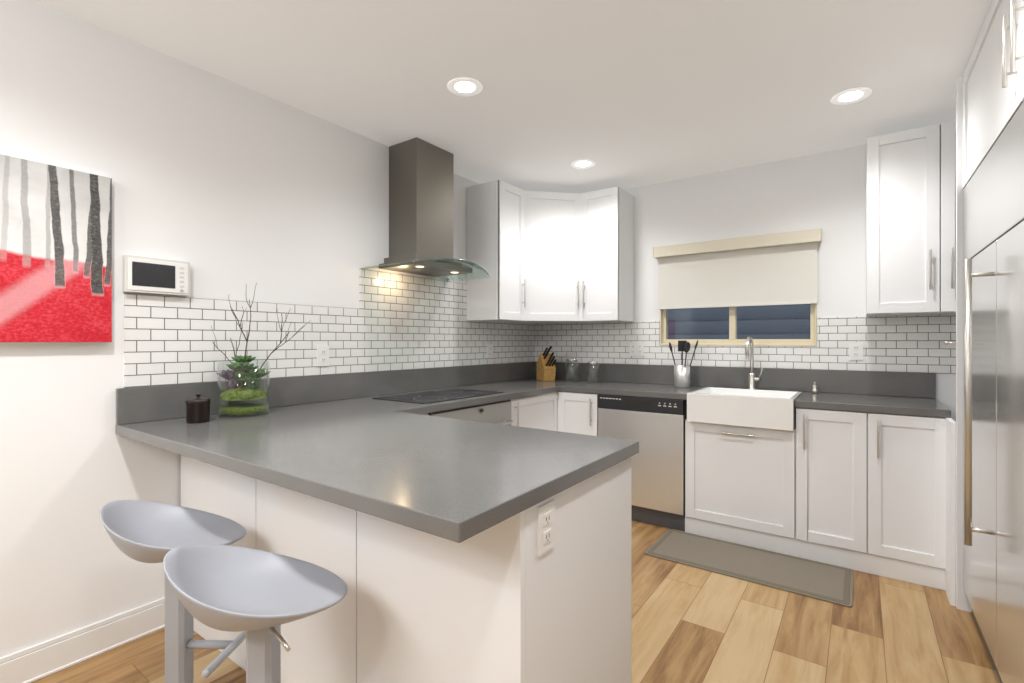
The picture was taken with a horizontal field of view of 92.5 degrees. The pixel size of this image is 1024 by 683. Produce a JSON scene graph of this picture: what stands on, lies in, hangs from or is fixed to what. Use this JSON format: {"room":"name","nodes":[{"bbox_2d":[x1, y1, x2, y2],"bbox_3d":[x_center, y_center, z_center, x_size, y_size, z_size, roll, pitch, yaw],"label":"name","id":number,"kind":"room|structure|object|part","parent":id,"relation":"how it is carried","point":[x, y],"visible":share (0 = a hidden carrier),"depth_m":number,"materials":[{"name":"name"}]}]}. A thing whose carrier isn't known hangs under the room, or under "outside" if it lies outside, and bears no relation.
{"room":"kitchen","nodes":[
{"label":"kitchen","id":0,"kind":"room"},
{"bbox_2d":[0,0,523,657],"bbox_3d":[-1.747,-0.005,1.978,0.120,2.530,6.840,0,0,35],"label":"wall","id":1,"kind":"structure","parent":0,"point":[226,188],"depth_m":2.06,"materials":[{"name":"white paint"}]},
{"bbox_2d":[0,154,111,341],"bbox_3d":[-1.900,-0.328,1.627,0.036,0.665,0.910,0,0,35],"label":"picture","id":2,"kind":"object","parent":1,"relation":"attached to","point":[55,253],"visible":0.9,"depth_m":1.84,"materials":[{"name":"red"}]},
{"bbox_2d":[0,597,164,682],"bbox_3d":[-2.546,1.198,0.735,0.024,0.130,3.648,0,0,35],"label":"baseboard","id":3,"kind":"structure","parent":1,"relation":"attached to","point":[36,662],"depth_m":1.93,"materials":[{"name":"white"}]},
{"bbox_2d":[123,255,189,295],"bbox_3d":[-1.540,-0.281,2.131,0.038,0.152,0.240,0,0,35],"label":"intercom","id":4,"kind":"object","parent":1,"relation":"attached to","point":[148,275],"visible":1,"depth_m":2.11,"materials":[{"name":"white plastic"}]},
{"bbox_2d":[116,362,534,423],"bbox_3d":[-0.707,0.270,3.306,0.019,0.150,3.170,0,0,35],"label":"backsplash","id":5,"kind":"structure","parent":1,"relation":"attached to","point":[162,402],"depth_m":2.75,"materials":[{"name":"grey stone"}]},
{"bbox_2d":[124,269,534,386],"bbox_3d":[-0.702,-0.124,3.338,0.008,0.637,3.170,0,0,35],"label":"tile","id":6,"kind":"structure","parent":1,"relation":"attached to","point":[397,322],"depth_m":2.81,"materials":[{"name":"white tile"}]},
{"bbox_2d":[317,345,328,366],"bbox_3d":[-1.077,0.085,2.796,0.008,0.118,0.075,0,0,35],"label":"electrical outlet plate","id":7,"kind":"object","parent":6,"relation":"attached to","point":[322,351],"depth_m":2.79,"materials":[{"name":"white plastic"}]},
{"bbox_2d":[487,344,492,357],"bbox_3d":[-0.182,0.083,4.055,0.008,0.118,0.075,0,0,35],"label":"electrical outlet plate","id":8,"kind":"object","parent":6,"relation":"attached to","point":[489,346],"depth_m":4.05,"materials":[{"name":"white plastic"}]},
{"bbox_2d":[360,137,489,281],"bbox_3d":[-0.503,-0.854,3.191,0.497,0.828,0.790,0,0,35],"label":"range hood","id":9,"kind":"object","parent":1,"relation":"attached to","point":[421,206],"visible":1,"depth_m":3.14,"materials":[{"name":"silver metal"}]},
{"bbox_2d":[466,180,525,322],"bbox_3d":[-0.128,-0.680,3.867,0.327,1.040,0.333,0,0,35],"label":"upper cabinet","id":10,"kind":"object","parent":1,"relation":"attached to","point":[495,210],"depth_m":3.75,"materials":[{"name":"white wood"}]},
{"bbox_2d":[35,0,991,192],"bbox_3d":[-0.223,-1.330,0.895,3.860,0.120,6.840,0,0,35],"label":"ceiling","id":11,"kind":"structure","parent":0,"point":[625,94],"depth_m":2.29,"materials":[{"name":"white paint"}]},
{"bbox_2d":[447,77,482,95],"bbox_3d":[-0.235,-1.268,2.449,0.175,0.005,0.175,0,0,-10],"label":"recessed light","id":12,"kind":"object","parent":11,"relation":"in","point":[462,86],"depth_m":2.44,"materials":[{"name":"white"}]},
{"bbox_2d":[571,159,595,168],"bbox_3d":[0.510,-1.268,3.514,0.175,0.005,0.175,0,0,-10],"label":"recessed light","id":13,"kind":"object","parent":11,"relation":"in","point":[584,163],"depth_m":3.51,"materials":[{"name":"white"}]},
{"bbox_2d":[831,87,871,104],"bbox_3d":[1.757,-1.268,2.542,0.175,0.005,0.175,0,0,-10],"label":"recessed light","id":14,"kind":"object","parent":11,"relation":"in","point":[855,94],"depth_m":2.54,"materials":[{"name":"white"}]},
{"bbox_2d":[32,520,999,682],"bbox_3d":[-0.223,1.320,0.895,3.860,0.120,6.840,0,0,35],"label":"floor","id":15,"kind":"structure","parent":0,"point":[689,624],"depth_m":2.07,"materials":[{"name":"brown wood"}]},
{"bbox_2d":[99,500,245,682],"bbox_3d":[-1.101,0.905,1.673,0.471,0.709,0.415,0,0,35],"label":"stool","id":16,"kind":"object","parent":15,"relation":"on","point":[146,531],"visible":0.73,"depth_m":1.65,"materials":[{"name":"grey plastic"}]},
{"bbox_3d":[-1.142,0.644,1.660,0.470,0.202,0.296,0,0,2],"label":"seat","id":17,"kind":"part","parent":16,"relation":"part of","materials":[{"name":"grey plastic"}]},
{"bbox_3d":[-1.048,0.983,1.667,0.378,0.552,0.363,0,0,35],"label":"frame","id":18,"kind":"part","parent":16,"relation":"part of","materials":[{"name":"grey"}]},
{"bbox_2d":[181,456,254,670],"bbox_3d":[-1.030,0.824,2.290,0.663,0.876,0.670,0,0,35],"label":"peninsula panel","id":19,"kind":"object","parent":15,"relation":"on","point":[205,488],"depth_m":1.98,"materials":[{"name":"white wood"}]},
{"bbox_2d":[163,544,347,682],"bbox_3d":[-0.625,0.905,1.298,0.471,0.709,0.415,0,0,35],"label":"stool","id":20,"kind":"object","parent":15,"relation":"on","point":[260,597],"visible":1,"depth_m":1.28,"materials":[{"name":"grey plastic"}]},
{"bbox_3d":[-0.666,0.644,1.285,0.470,0.202,0.296,0,0,2],"label":"seat","id":21,"kind":"part","parent":20,"relation":"part of","materials":[{"name":"grey plastic"}]},
{"bbox_3d":[-0.573,0.983,1.293,0.378,0.552,0.363,0,0,35],"label":"frame","id":22,"kind":"part","parent":20,"relation":"part of","materials":[{"name":"grey"}]},
{"bbox_2d":[255,480,354,682],"bbox_3d":[-0.519,0.824,1.927,0.593,0.876,0.670,0,0,35],"label":"peninsula panel","id":23,"kind":"object","parent":15,"relation":"on","point":[322,644],"depth_m":1.61,"materials":[{"name":"white wood"}]},
{"bbox_2d":[355,512,630,682],"bbox_3d":[-0.030,0.824,1.583,0.602,0.876,0.675,0,0,35],"label":"peninsula panel","id":24,"kind":"object","parent":15,"relation":"on","point":[428,609],"depth_m":1.31,"materials":[{"name":"white wood"}]},
{"bbox_2d":[115,376,955,605],"bbox_3d":[0.460,0.372,2.493,2.878,0.054,3.198,0,0,35],"label":"base cabinets","id":25,"kind":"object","parent":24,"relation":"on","point":[867,484],"depth_m":2.52,"materials":[{"name":"white wood"}]},
{"bbox_2d":[186,393,210,422],"bbox_3d":[-1.336,0.283,2.087,0.090,0.121,0.090,0,0,35],"label":"canister","id":26,"kind":"object","parent":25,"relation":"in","point":[198,409],"visible":1,"depth_m":2.05,"materials":[{"name":"brown ceramic"}]},
{"bbox_2d":[211,283,309,416],"bbox_3d":[-1.186,0.037,2.347,0.315,0.613,0.404,0,0,35],"label":"terrarium","id":27,"kind":"object","parent":25,"relation":"on","point":[245,372],"visible":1,"depth_m":2.25,"materials":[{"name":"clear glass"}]},
{"bbox_3d":[-1.262,0.219,2.307,0.216,0.250,0.216,0,0,35],"label":"glass","id":28,"kind":"part","parent":27,"relation":"part of","materials":[{"name":"clear glass"}]},
{"bbox_2d":[371,388,503,403],"bbox_3d":[-0.445,0.342,3.107,0.435,0.005,0.738,0,0,35],"label":"cooktop","id":29,"kind":"object","parent":25,"relation":"in","point":[436,393],"depth_m":3.06,"materials":[{"name":"black glass"}]},
{"bbox_2d":[537,346,555,380],"bbox_3d":[0.312,0.194,4.231,0.110,0.300,0.255,0,0,-20],"label":"knife block","id":30,"kind":"object","parent":25,"relation":"on","point":[546,369],"visible":1,"depth_m":4.21,"materials":[{"name":"brown wood"}]},
{"bbox_2d":[565,359,578,381],"bbox_3d":[0.511,0.247,4.176,0.116,0.194,0.116,0,0,35],"label":"glass jar","id":31,"kind":"object","parent":25,"relation":"on","point":[572,360],"visible":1,"depth_m":4.15,"materials":[{"name":"clear glass"}]},
{"bbox_2d":[587,361,598,382],"bbox_3d":[0.671,0.257,4.062,0.104,0.174,0.104,0,0,35],"label":"glass jar","id":32,"kind":"object","parent":25,"relation":"on","point":[591,363],"visible":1,"depth_m":4.04,"materials":[{"name":"clear glass"}]},
{"bbox_2d":[597,387,707,531],"bbox_3d":[1.052,0.823,3.639,0.608,0.875,0.629,0,0,35],"label":"dishwasher","id":33,"kind":"object","parent":25,"relation":"in","point":[658,422],"depth_m":3.33,"materials":[{"name":"grey metal"}]},
{"bbox_2d":[669,340,697,387],"bbox_3d":[1.274,0.168,3.655,0.210,0.352,0.170,0,0,35],"label":"utensil crock","id":34,"kind":"object","parent":25,"relation":"on","point":[681,375],"visible":1,"depth_m":3.61,"materials":[{"name":"silver metal"}]},
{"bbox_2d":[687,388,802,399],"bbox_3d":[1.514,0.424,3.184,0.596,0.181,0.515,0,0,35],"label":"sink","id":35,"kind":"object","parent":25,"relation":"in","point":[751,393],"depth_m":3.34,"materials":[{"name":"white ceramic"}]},
{"bbox_2d":[743,336,762,387],"bbox_3d":[1.668,0.154,3.381,0.102,0.380,0.210,0,0,35],"label":"faucet","id":36,"kind":"object","parent":25,"relation":"on","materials":[{"name":"silver metal"}]},
{"bbox_2d":[537,500,554,555],"bbox_3d":[0.086,0.463,1.217,0.008,0.118,0.075,0,0,35],"label":"electrical outlet plate","id":37,"kind":"object","parent":24,"relation":"attached to","point":[545,527],"depth_m":1.21,"materials":[{"name":"white plastic"}]},
{"bbox_2d":[645,529,852,606],"bbox_3d":[1.326,1.255,2.790,1.010,0.009,0.465,0,0,35],"label":"rug","id":38,"kind":"object","parent":15,"relation":"on","point":[826,582],"visible":0.98,"depth_m":2.73,"materials":[{"name":"grey fabric"}]},
{"bbox_2d":[952,0,1003,682],"bbox_3d":[2.101,0.009,1.680,0.739,2.502,1.053,0,0,35],"label":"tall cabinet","id":39,"kind":"object","parent":15,"relation":"on","point":[989,342],"depth_m":1.87,"materials":[{"name":"silver metal"}]},
{"bbox_2d":[1004,0,1023,682],"bbox_3d":[1.569,0.009,0.931,0.739,2.502,0.785,0,0,35],"label":"tall cabinet","id":40,"kind":"object","parent":15,"relation":"on","point":[1013,9],"depth_m":1.52,"materials":[{"name":"silver metal"}]},
{"bbox_2d":[674,364,689,387],"bbox_3d":[1.270,0.261,3.661,0.112,0.165,0.112,0,0,35],"label":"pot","id":41,"kind":"object","parent":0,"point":[681,372],"depth_m":3.61,"materials":[{"name":"silver metal"}]},
{"bbox_2d":[558,144,955,421],"bbox_3d":[1.723,-0.005,3.633,3.620,2.530,0.120,0,0,35],"label":"wall","id":42,"kind":"structure","parent":0,"point":[825,192],"depth_m":3.44,"materials":[{"name":"white paint"}]},
{"bbox_2d":[514,321,577,323],"bbox_3d":[0.290,-0.680,4.175,0.651,1.040,0.651,0,0,35],"label":"upper cabinet","id":43,"kind":"object","parent":42,"relation":"attached to","point":[525,322],"depth_m":4.24,"materials":[{"name":"white wood"}]},
{"bbox_2d":[526,191,581,322],"bbox_3d":[0.328,-0.680,3.951,0.355,1.040,0.354,0,0,35],"label":"upper cabinet","id":44,"kind":"object","parent":42,"relation":"attached to","point":[541,257],"depth_m":3.95,"materials":[{"name":"white wood"}]},
{"bbox_2d":[582,186,633,322],"bbox_3d":[0.782,-0.680,4.024,0.325,1.040,0.327,0,0,35],"label":"upper cabinet","id":45,"kind":"object","parent":42,"relation":"attached to","point":[607,214],"depth_m":3.90,"materials":[{"name":"white wood"}]},
{"bbox_2d":[535,362,934,395],"bbox_3d":[1.380,0.270,3.781,2.871,0.150,0.019,0,0,35],"label":"backsplash","id":46,"kind":"structure","parent":42,"relation":"attached to","point":[795,380],"depth_m":3.42,"materials":[{"name":"grey stone"}]},
{"bbox_2d":[653,228,821,345],"bbox_3d":[1.623,-0.355,3.622,1.128,0.784,0.164,0,0,35],"label":"window unit","id":47,"kind":"structure","parent":42,"relation":"in","point":[732,274],"depth_m":3.57,"materials":[{"name":"beige fabric"}]},
{"bbox_2d":[658,239,817,309],"bbox_3d":[1.611,-0.466,3.604,1.080,0.428,0.014,0,0,35],"label":"blind","id":48,"kind":"object","parent":47,"relation":"attached to","point":[786,274],"depth_m":3.56,"materials":[{"name":"fabric"}]},
{"bbox_2d":[535,314,955,373],"bbox_3d":[1.681,0.018,3.584,3.592,0.353,0.008,0,0,35],"label":"tile","id":49,"kind":"structure","parent":42,"relation":"attached to","point":[909,343],"depth_m":3.33,"materials":[{"name":"white tile"}]},
{"bbox_2d":[629,342,643,355],"bbox_3d":[1.026,0.066,4.040,0.120,0.118,0.008,0,0,35],"label":"electrical outlet plate","id":50,"kind":"object","parent":49,"relation":"attached to","point":[635,348],"depth_m":4.04,"materials":[{"name":"white plastic"}]},
{"bbox_2d":[849,342,862,359],"bbox_3d":[2.234,0.065,3.181,0.075,0.118,0.008,0,0,35],"label":"electrical outlet plate","id":51,"kind":"object","parent":49,"relation":"attached to","point":[855,348],"depth_m":3.18,"materials":[{"name":"white plastic"}]},
{"bbox_2d":[866,121,955,315],"bbox_3d":[2.455,-0.680,2.835,0.660,1.040,0.327,0,0,35],"label":"upper cabinet","id":52,"kind":"object","parent":42,"relation":"attached to","point":[911,174],"depth_m":2.78,"materials":[{"name":"white wood"}]},
{"label":"outside","id":53,"kind":"structure","parent":0,"visible":0},
{"bbox_2d":[668,304,809,338],"bbox_3d":[2.118,-0.040,4.206,3.200,2.600,0.010,0,0,35],"label":"window","id":54,"kind":"structure","parent":53,"point":[792,315],"depth_m":4.26,"materials":[{"name":"blue glass"}]}
]}

